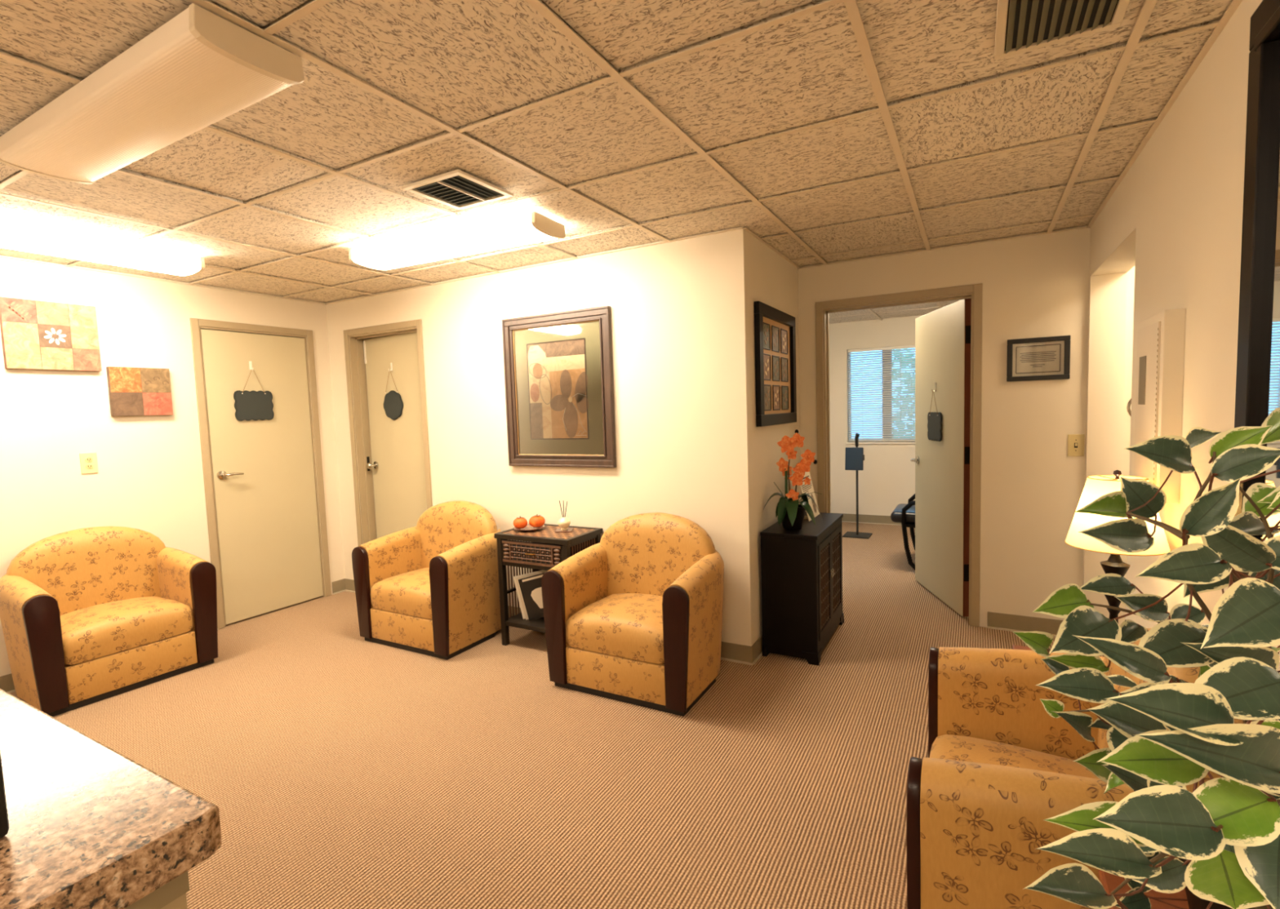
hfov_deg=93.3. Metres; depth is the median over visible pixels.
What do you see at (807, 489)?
sign holder
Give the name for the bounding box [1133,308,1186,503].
breaker panel
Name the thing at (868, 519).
baseboard
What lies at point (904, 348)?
shrub
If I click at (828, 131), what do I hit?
ceiling
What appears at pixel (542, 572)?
magazine
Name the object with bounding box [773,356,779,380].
print
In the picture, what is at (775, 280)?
wall
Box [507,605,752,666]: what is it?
baseboard
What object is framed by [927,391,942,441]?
chalkboard sign
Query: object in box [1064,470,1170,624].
table lamp
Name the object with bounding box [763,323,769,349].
print
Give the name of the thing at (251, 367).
wall hook
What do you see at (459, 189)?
ceiling vent
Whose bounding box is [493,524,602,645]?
end table
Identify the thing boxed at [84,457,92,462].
receptacle
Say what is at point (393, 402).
chalkboard sign
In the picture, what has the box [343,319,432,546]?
door
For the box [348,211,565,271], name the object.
ceiling light
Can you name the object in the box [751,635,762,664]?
baseboard
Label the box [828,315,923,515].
wall
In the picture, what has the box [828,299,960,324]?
ceiling
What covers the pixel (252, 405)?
chalkboard sign
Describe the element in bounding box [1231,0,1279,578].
wall mirror
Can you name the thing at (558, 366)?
framed picture
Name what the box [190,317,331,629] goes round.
door
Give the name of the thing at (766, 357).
print
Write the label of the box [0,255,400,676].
wall
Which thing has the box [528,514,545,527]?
persimmon
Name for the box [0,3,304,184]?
ceiling light
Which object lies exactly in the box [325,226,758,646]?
wall
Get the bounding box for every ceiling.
[0,0,1242,304]
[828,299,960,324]
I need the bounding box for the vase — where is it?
[557,516,570,530]
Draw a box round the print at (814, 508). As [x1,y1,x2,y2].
[810,493,816,513]
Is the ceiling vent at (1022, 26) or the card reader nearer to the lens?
the card reader
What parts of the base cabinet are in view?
door, frame, door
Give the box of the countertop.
[0,688,222,908]
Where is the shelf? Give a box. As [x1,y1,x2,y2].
[505,612,545,633]
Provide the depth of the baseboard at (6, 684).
3.23 m
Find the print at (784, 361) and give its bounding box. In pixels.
[782,358,787,381]
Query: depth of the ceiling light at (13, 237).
2.96 m
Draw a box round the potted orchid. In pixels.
[763,429,822,529]
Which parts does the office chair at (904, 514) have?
frame, seat rail, frame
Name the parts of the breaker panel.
panel door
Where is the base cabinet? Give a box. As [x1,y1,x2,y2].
[760,511,844,666]
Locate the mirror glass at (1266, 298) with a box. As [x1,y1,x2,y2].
[1252,32,1279,541]
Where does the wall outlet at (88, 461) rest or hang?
attached to the wall at (148, 477)
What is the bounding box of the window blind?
[847,345,915,441]
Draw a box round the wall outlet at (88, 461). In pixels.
[79,452,97,474]
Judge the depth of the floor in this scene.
2.42 m
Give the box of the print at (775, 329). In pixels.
[772,326,778,351]
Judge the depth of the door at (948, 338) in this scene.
4.01 m
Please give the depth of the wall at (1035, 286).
3.55 m
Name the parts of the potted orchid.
stem, pot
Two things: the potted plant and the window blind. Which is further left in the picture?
the window blind
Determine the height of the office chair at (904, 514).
1.044 m
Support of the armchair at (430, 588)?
on the floor
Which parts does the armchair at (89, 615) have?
armrest, arm trim, backrest, panel, armrest, arm trim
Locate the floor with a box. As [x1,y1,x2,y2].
[9,522,1104,908]
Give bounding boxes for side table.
[1012,644,1031,650]
[1097,869,1189,908]
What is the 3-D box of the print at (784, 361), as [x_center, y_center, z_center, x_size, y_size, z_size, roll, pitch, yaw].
[0.901,-0.529,3.776,0.002,0.136,0.136,0,5,29]
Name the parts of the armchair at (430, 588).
arm trim, armrest, panel, arm trim, backrest, armrest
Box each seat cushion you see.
[60,596,193,665]
[370,567,431,619]
[565,593,664,664]
[890,503,915,524]
[929,734,1100,780]
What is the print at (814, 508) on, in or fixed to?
on the sign holder
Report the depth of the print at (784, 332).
3.76 m
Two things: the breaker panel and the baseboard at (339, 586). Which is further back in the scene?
the baseboard at (339, 586)
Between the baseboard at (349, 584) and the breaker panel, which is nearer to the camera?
the breaker panel
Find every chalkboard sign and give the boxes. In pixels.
[233,369,274,421]
[383,371,403,420]
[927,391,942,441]
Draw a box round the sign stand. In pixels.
[842,433,872,539]
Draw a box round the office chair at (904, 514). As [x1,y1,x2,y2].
[890,493,915,570]
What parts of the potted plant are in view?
pot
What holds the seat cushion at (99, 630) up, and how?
on the armchair at (89, 615)
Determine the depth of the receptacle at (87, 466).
3.52 m
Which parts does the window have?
frame, sill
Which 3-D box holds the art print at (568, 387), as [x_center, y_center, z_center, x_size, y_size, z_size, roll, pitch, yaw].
[-0.517,-0.399,3.772,0.437,0.597,0.002,0,5,29]
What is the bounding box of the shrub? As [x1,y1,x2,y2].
[892,348,915,435]
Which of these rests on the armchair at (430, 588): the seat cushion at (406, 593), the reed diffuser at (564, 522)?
the seat cushion at (406, 593)
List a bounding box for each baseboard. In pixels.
[0,628,218,693]
[332,578,345,595]
[344,578,355,593]
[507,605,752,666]
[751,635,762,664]
[840,513,901,525]
[987,612,1063,637]
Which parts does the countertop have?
trim rail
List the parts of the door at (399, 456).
strike plate, knob, knob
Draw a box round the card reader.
[0,750,8,838]
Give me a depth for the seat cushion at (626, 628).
2.95 m
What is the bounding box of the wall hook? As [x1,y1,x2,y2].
[248,360,253,370]
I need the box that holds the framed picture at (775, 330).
[754,301,796,426]
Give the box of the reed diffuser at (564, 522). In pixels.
[557,501,570,530]
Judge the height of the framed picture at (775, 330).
0.680 m
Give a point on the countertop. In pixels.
(91, 827)
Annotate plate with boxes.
[512,524,545,531]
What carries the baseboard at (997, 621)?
attached to the wall at (1035, 286)
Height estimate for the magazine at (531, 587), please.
0.299 m
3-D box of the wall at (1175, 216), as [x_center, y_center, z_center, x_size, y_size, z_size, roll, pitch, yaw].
[1.005,0.111,0.531,0.158,2.438,6.481,0,5,29]
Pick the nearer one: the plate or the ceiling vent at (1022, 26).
the ceiling vent at (1022, 26)
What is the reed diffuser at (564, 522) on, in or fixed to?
on the coaster
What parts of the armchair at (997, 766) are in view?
arm trim, arm trim, armrest, armrest, backrest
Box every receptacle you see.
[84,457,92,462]
[85,464,93,469]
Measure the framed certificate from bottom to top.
0.243 m
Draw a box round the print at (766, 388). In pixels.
[764,386,770,409]
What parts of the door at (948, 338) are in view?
lever handle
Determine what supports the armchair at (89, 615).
on the floor
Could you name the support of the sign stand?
on the floor
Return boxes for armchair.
[0,526,217,717]
[351,501,501,660]
[541,512,724,716]
[906,628,1243,908]
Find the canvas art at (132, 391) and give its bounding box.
[106,366,173,416]
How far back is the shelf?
3.63 m
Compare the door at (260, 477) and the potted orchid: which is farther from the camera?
the door at (260, 477)
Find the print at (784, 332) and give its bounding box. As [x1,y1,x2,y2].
[781,329,786,353]
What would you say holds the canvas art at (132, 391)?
attached to the wall at (148, 477)
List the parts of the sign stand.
plate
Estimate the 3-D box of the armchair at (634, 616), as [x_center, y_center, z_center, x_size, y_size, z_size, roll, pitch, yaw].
[0.004,0.757,3.151,0.816,0.831,0.609,0,5,29]
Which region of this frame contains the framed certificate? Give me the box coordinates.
[1006,335,1071,382]
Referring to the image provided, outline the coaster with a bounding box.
[555,528,573,533]
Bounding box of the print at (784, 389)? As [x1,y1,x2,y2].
[782,386,787,408]
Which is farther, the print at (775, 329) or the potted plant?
the print at (775, 329)
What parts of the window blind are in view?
ladder cord, head rail, rail, ladder cord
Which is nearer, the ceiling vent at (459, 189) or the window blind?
the ceiling vent at (459, 189)
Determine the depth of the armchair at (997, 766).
1.29 m
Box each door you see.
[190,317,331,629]
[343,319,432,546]
[815,283,982,626]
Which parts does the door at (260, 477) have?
lever handle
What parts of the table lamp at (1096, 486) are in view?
lamp shade, shade trim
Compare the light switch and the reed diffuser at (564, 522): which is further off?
the reed diffuser at (564, 522)
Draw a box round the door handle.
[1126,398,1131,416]
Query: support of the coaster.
on the end table at (544, 548)
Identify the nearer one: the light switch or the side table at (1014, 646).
the side table at (1014, 646)
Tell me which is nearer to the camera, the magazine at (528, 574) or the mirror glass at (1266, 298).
the mirror glass at (1266, 298)
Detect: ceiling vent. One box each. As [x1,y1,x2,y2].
[401,168,513,209]
[994,0,1130,59]
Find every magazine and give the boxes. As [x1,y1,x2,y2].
[513,570,545,619]
[515,570,547,620]
[518,573,544,621]
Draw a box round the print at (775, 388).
[773,386,779,409]
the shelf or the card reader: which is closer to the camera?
the card reader
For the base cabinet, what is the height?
0.705 m
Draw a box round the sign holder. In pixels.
[800,471,819,521]
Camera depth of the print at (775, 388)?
3.62 m
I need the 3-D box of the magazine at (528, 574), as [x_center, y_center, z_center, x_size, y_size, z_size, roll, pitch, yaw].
[-0.639,0.848,3.676,0.248,0.301,0.010,-2,4,-5]
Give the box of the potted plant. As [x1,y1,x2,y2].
[1012,407,1279,908]
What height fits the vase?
0.076 m
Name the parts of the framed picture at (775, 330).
pane frame, pane frame, pane frame, pane frame, pane frame, pane frame, pane frame, pane frame, pane frame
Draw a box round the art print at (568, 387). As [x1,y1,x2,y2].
[549,368,587,438]
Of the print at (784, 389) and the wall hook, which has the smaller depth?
the print at (784, 389)
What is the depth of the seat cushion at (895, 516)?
5.03 m
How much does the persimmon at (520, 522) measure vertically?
0.076 m
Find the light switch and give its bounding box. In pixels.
[1067,434,1084,456]
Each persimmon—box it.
[513,515,527,528]
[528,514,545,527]
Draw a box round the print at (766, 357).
[763,355,769,379]
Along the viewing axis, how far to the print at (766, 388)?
3.47 m
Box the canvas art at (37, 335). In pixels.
[0,297,102,371]
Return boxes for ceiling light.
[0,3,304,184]
[0,222,204,276]
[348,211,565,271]
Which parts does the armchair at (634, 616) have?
arm trim, armrest, panel, backrest, arm trim, armrest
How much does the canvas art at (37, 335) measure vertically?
0.375 m
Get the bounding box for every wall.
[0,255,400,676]
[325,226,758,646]
[751,235,800,638]
[798,225,1134,627]
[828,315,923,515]
[1082,0,1279,806]
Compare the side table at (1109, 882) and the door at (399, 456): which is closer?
the side table at (1109, 882)
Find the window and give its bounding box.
[846,350,915,444]
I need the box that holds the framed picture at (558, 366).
[502,306,616,468]
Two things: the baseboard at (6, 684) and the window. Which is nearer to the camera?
the baseboard at (6, 684)
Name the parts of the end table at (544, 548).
leg, rail, drawer rail, drawer, frame, panel, leg, rail, leg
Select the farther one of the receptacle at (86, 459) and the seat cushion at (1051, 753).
the receptacle at (86, 459)

